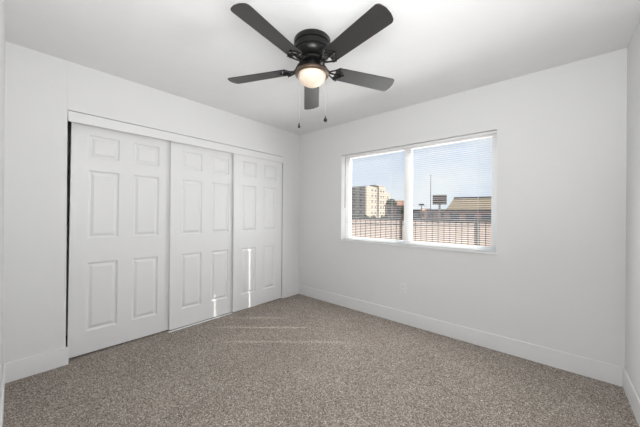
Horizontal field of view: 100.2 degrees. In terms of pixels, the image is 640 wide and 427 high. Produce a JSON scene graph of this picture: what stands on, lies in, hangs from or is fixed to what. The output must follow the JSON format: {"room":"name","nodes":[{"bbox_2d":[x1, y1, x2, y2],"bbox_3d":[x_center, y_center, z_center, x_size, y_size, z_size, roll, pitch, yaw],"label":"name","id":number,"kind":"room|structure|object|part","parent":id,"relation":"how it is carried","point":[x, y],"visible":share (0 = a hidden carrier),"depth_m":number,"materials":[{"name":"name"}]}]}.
{"room":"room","nodes":[
{"label":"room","id":0,"kind":"room"},
{"bbox_2d":[0,0,4,397],"bbox_3d":[-1.028,-0.001,0.761,3.342,2.440,0.120,0,0,41],"label":"wall","id":1,"kind":"structure","parent":0,"point":[2,24],"depth_m":1.54,"materials":[{"name":"paint"}]},
{"bbox_2d":[0,364,4,426],"bbox_3d":[-1.368,1.145,1.135,2.329,0.142,0.011,0,0,41],"label":"baseboard","id":2,"kind":"structure","parent":1,"relation":"attached to","point":[3,368],"depth_m":1.59,"materials":[{"name":"paint"}]},
{"bbox_2d":[66,121,70,334],"bbox_3d":[-1.655,-0.006,3.255,0.620,2.440,3.055,0,0,41],"label":"wall","id":3,"kind":"structure","parent":0,"point":[68,122],"depth_m":2.67,"materials":[{"name":"paint"}]},
{"bbox_2d":[3,41,299,363],"bbox_3d":[-1.371,-0.004,3.008,0.133,2.440,3.055,0,0,41],"label":"wall","id":4,"kind":"structure","parent":0,"point":[41,89],"depth_m":2.09,"materials":[{"name":"paint"}]},
{"bbox_2d":[3,347,68,383],"bbox_3d":[-2.141,1.139,2.029,0.011,0.142,0.343,0,0,41],"label":"baseboard","id":5,"kind":"structure","parent":4,"relation":"attached to","point":[29,366],"depth_m":2.02,"materials":[{"name":"paint"}]},
{"bbox_2d":[67,122,169,357],"bbox_3d":[-1.828,0.211,2.512,0.024,1.985,0.786,0,0,41],"label":"door","id":6,"kind":"structure","parent":4,"relation":"in","point":[118,273],"depth_m":2.46,"materials":[{"name":"paint"}]},
{"bbox_2d":[68,110,282,162],"bbox_3d":[-1.287,-0.785,3.005,0.015,0.084,2.259,0,0,41],"label":"trim","id":7,"kind":"structure","parent":4,"relation":"attached to","point":[76,117],"depth_m":2.65,"materials":[{"name":"paint"}]},
{"bbox_2d":[168,313,231,332],"bbox_3d":[-1.318,1.213,3.011,0.024,0.007,0.722,0,0,41],"label":"trim","id":8,"kind":"structure","parent":4,"relation":"attached to","point":[228,313],"depth_m":2.97,"materials":[{"name":"paint"}]},
{"bbox_2d":[169,141,232,329],"bbox_3d":[-1.307,0.218,3.068,0.024,1.979,0.772,0,0,41],"label":"door","id":9,"kind":"structure","parent":4,"relation":"in","point":[201,179],"depth_m":3.01,"materials":[{"name":"paint"}]},
{"bbox_2d":[232,153,281,311],"bbox_3d":[-0.817,0.222,3.583,0.024,1.979,0.772,0,0,41],"label":"door","id":10,"kind":"structure","parent":4,"relation":"in","point":[257,183],"depth_m":3.54,"materials":[{"name":"paint"}]},
{"bbox_2d":[285,284,298,297],"bbox_3d":[-0.416,1.153,4.010,0.011,0.142,0.278,0,0,41],"label":"baseboard","id":11,"kind":"structure","parent":4,"relation":"attached to","point":[293,290],"depth_m":3.99,"materials":[{"name":"paint"}]},
{"bbox_2d":[3,294,638,426],"bbox_3d":[-0.782,1.281,1.611,4.112,0.120,4.415,0,0,41],"label":"floor","id":12,"kind":"structure","parent":0,"point":[298,360],"depth_m":1.93,"materials":[{"name":"carpet"}]},
{"bbox_2d":[3,0,639,134],"bbox_3d":[-0.762,-1.294,1.618,4.402,0.150,4.665,0,0,41],"label":"ceiling","id":13,"kind":"structure","parent":0,"point":[188,49],"depth_m":1.90,"materials":[{"name":"paint"}]},
{"bbox_2d":[228,3,393,127],"bbox_3d":[-0.061,-0.899,1.828,1.244,0.629,1.234,0,0,41],"label":"ceiling fan","id":14,"kind":"object","parent":13,"relation":"hanging from","point":[312,48],"visible":1,"depth_m":1.76,"materials":[{"name":"black metal"}]},
{"bbox_3d":[-0.452,-1.012,1.977,0.476,0.006,0.138,0,10,16],"label":"blade","id":15,"kind":"part","parent":14,"relation":"part of","materials":[{"name":"black wood"}]},
{"bbox_3d":[-0.285,-1.028,1.522,0.138,0.006,0.476,14,6,34],"label":"blade","id":16,"kind":"part","parent":14,"relation":"part of","materials":[{"name":"black wood"}]},
{"bbox_3d":[-0.071,-0.998,2.277,0.138,0.006,0.476,-12,-2,-3],"label":"blade","id":17,"kind":"part","parent":14,"relation":"part of","materials":[{"name":"black wood"}]},
{"bbox_3d":[-0.056,-0.935,1.872,0.192,0.084,0.192,0,0,41],"label":"globe","id":18,"kind":"part","parent":14,"relation":"part of","materials":[{"name":"white glass"}]},
{"bbox_3d":[0.038,-0.822,1.827,0.005,0.313,0.005,0,0,-26],"label":"pull chain","id":19,"kind":"part","parent":14,"relation":"part of","materials":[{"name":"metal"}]},
{"bbox_3d":[0.200,-1.024,1.540,0.138,0.006,0.476,18,-12,-36],"label":"blade","id":20,"kind":"part","parent":14,"relation":"part of","materials":[{"name":"black wood"}]},
{"bbox_3d":[0.333,-1.005,2.007,0.476,0.006,0.138,1,-15,-20],"label":"blade","id":21,"kind":"part","parent":14,"relation":"part of","materials":[{"name":"black wood"}]},
{"bbox_2d":[299,48,626,366],"bbox_3d":[0.706,0.072,3.323,4.392,2.560,0.150,0,0,41],"label":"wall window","id":22,"kind":"structure","parent":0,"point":[556,279],"depth_m":2.31,"materials":[{"name":"paint"}]},
{"bbox_2d":[345,146,402,243],"bbox_3d":[0.636,-0.218,3.340,0.798,1.124,0.046,0,0,41],"label":"window blind","id":23,"kind":"object","parent":22,"relation":"attached to","point":[400,147],"visible":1,"depth_m":3.31,"materials":[{"name":"white plastic"}]},
{"bbox_3d":[0.637,0.338,3.346,0.790,0.012,0.026,0,0,41],"label":"rail","id":24,"kind":"part","parent":23,"relation":"part of","materials":[{"name":"white plastic"}]},
{"bbox_2d":[400,283,405,293],"bbox_3d":[0.936,0.839,3.012,0.070,0.114,0.008,0,0,41],"label":"wall outlet","id":25,"kind":"object","parent":22,"relation":"attached to","point":[402,286],"visible":1,"depth_m":3.01,"materials":[{"name":"plastic"}]},
{"bbox_2d":[339,134,497,254],"bbox_3d":[0.984,-0.206,3.059,1.781,1.146,0.146,0,0,41],"label":"window","id":26,"kind":"structure","parent":22,"relation":"attached to","point":[345,209],"depth_m":3.07,"materials":[{"name":"white plastic"}]},
{"bbox_3d":[0.965,0.358,3.042,1.781,0.018,0.100,0,0,41],"label":"sill","id":27,"kind":"part","parent":26,"relation":"part of","materials":[{"name":"paint"}]},
{"bbox_2d":[404,130,496,251],"bbox_3d":[1.301,-0.213,2.770,0.887,1.124,0.032,0,0,41],"label":"window blind","id":28,"kind":"object","parent":22,"relation":"attached to","point":[490,132],"visible":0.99,"depth_m":2.71,"materials":[{"name":"white plastic"}]},
{"bbox_3d":[1.298,0.343,2.771,0.879,0.012,0.026,0,0,41],"label":"rail","id":29,"kind":"part","parent":28,"relation":"part of","materials":[{"name":"white plastic"}]},
{"bbox_3d":[1.523,-0.204,2.578,0.001,1.098,0.028,0,0,41],"label":"ladder cord","id":30,"kind":"part","parent":28,"relation":"part of","materials":[{"name":"white fabric"}]},
{"bbox_2d":[299,285,622,386],"bbox_3d":[0.927,1.163,3.016,3.320,0.142,0.011,0,0,41],"label":"baseboard","id":31,"kind":"structure","parent":22,"relation":"attached to","point":[602,371],"depth_m":2.46,"materials":[{"name":"paint"}]},
{"bbox_2d":[625,20,639,398],"bbox_3d":[0.773,0.073,0.171,0.150,2.560,4.515,0,0,41],"label":"wall","id":32,"kind":"structure","parent":0,"point":[632,292],"depth_m":1.75,"materials":[{"name":"paint"}]},
{"bbox_2d":[623,367,639,426],"bbox_3d":[1.222,1.166,0.819,0.011,0.142,2.937,0,0,41],"label":"baseboard","id":33,"kind":"structure","parent":32,"relation":"attached to","point":[628,387],"depth_m":1.71,"materials":[{"name":"paint"}]},
{"label":"outside","id":34,"kind":"structure","parent":0,"visible":0},
{"bbox_2d":[351,217,490,245],"bbox_3d":[99.003,2.455,194.274,420.000,0.500,416.945,0,0,41],"label":"ground","id":35,"kind":"structure","parent":34,"point":[439,236],"depth_m":22.23,"materials":[{"name":"beige concrete"}]},
{"bbox_2d":[351,185,389,216],"bbox_3d":[24.336,-6.032,129.441,8.620,15.300,23.500,0,0,41],"label":"apartment building","id":36,"kind":"structure","parent":35,"relation":"on","point":[367,205],"depth_m":121.99,"materials":[{"name":"beige paint"}]},
{"bbox_2d":[386,199,396,217],"bbox_3d":[22.396,-1.628,82.894,3.730,6.465,3.145,0,0,41],"label":"tree","id":37,"kind":"object","parent":35,"relation":"on","point":[388,200],"visible":0.55,"depth_m":82.30,"materials":[{"name":"green plant"}]},
{"bbox_2d":[384,201,413,217],"bbox_3d":[28.062,-1.603,96.499,10.000,6.500,10.000,0,0,13],"label":"house","id":38,"kind":"structure","parent":35,"relation":"on","point":[400,204],"depth_m":92.49,"materials":[{"name":"grey"}]},
{"bbox_2d":[398,208,403,217],"bbox_3d":[26.042,-0.186,83.932,2.679,3.641,2.749,0,0,41],"label":"tree","id":39,"kind":"object","parent":35,"relation":"on","point":[401,211],"visible":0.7,"depth_m":83.55,"materials":[{"name":"green plant"}]},
{"bbox_2d":[351,219,451,221],"bbox_3d":[23.981,1.340,54.861,150.000,0.550,0.250,0,0,41],"label":"wall","id":40,"kind":"structure","parent":35,"relation":"on","point":[351,219],"depth_m":58.26,"materials":[{"name":"beige concrete"}]},
{"bbox_2d":[412,209,420,218],"bbox_3d":[27.631,0.169,77.733,2.900,2.950,5.300,0,0,17],"label":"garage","id":41,"kind":"structure","parent":35,"relation":"on","point":[415,212],"depth_m":75.26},
{"bbox_2d":[351,217,490,245],"bbox_3d":[2.086,0.761,5.743,5.185,1.365,0.060,0,0,18],"label":"iron fence","id":42,"kind":"object","parent":35,"relation":"on","point":[474,219],"visible":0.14,"depth_m":5.66,"materials":[{"name":"black metal"}]},
{"bbox_3d":[1.765,0.758,5.848,0.060,1.365,0.060,0,0,18],"label":"post","id":43,"kind":"part","parent":42,"relation":"part of","materials":[{"name":"metal"}]},
{"bbox_3d":[2.090,0.233,5.743,5.185,0.024,0.028,0,0,18],"label":"rail","id":44,"kind":"part","parent":42,"relation":"part of","materials":[{"name":"metal"}]},
{"bbox_3d":[2.091,0.108,5.743,5.185,0.024,0.028,0,0,18],"label":"rail","id":45,"kind":"part","parent":42,"relation":"part of","materials":[{"name":"metal"}]},
{"bbox_3d":[3.143,0.769,5.400,0.060,1.365,0.060,0,0,18],"label":"post","id":46,"kind":"part","parent":42,"relation":"part of","materials":[{"name":"metal"}]},
{"bbox_2d":[420,209,425,218],"bbox_3d":[34.774,-0.050,88.398,5.600,3.500,7.000,0,0,17],"label":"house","id":47,"kind":"structure","parent":35,"relation":"on","point":[423,210],"depth_m":85.75,"materials":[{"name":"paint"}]},
{"bbox_2d":[425,209,452,218],"bbox_3d":[32.408,0.257,71.497,7.900,2.850,5.300,0,0,23],"label":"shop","id":48,"kind":"structure","parent":35,"relation":"on","point":[434,212],"depth_m":69.57,"materials":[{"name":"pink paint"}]},
{"bbox_2d":[433,195,446,222],"bbox_3d":[21.212,-0.896,47.464,2.260,4.979,0.430,0,0,19],"label":"roadside sign","id":49,"kind":"object","parent":35,"relation":"on","point":[441,199],"visible":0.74,"depth_m":47.30,"materials":[{"name":"metal"}]},
{"bbox_3d":[21.211,-0.056,47.478,0.340,3.299,0.280,0,0,19],"label":"post","id":50,"kind":"part","parent":49,"relation":"part of","materials":[{"name":"grey metal"}]},
{"bbox_3d":[21.230,-2.545,47.478,2.260,1.680,0.400,0,0,19],"label":"sign panel","id":51,"kind":"part","parent":49,"relation":"part of","materials":[{"name":"brown metal"}]},
{"bbox_2d":[445,196,490,222],"bbox_3d":[33.087,-0.813,52.424,14.100,5.000,13.250,0,0,31],"label":"building","id":52,"kind":"structure","parent":35,"relation":"on","point":[459,206],"depth_m":49.58,"materials":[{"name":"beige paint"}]},
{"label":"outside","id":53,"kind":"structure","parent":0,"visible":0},
{"bbox_3d":[22.597,1.595,68.499,350.000,0.020,9.000,0,0,41],"label":"road","id":54,"kind":"object","parent":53,"visible":0},
{"bbox_2d":[430,181,430,218],"bbox_3d":[26.757,-3.963,64.697,0.380,11.200,0.400,0,0,41],"label":"pole","id":55,"kind":"object","parent":54,"relation":"on","point":[430,181],"visible":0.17,"depth_m":64.64,"materials":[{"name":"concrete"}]}
]}

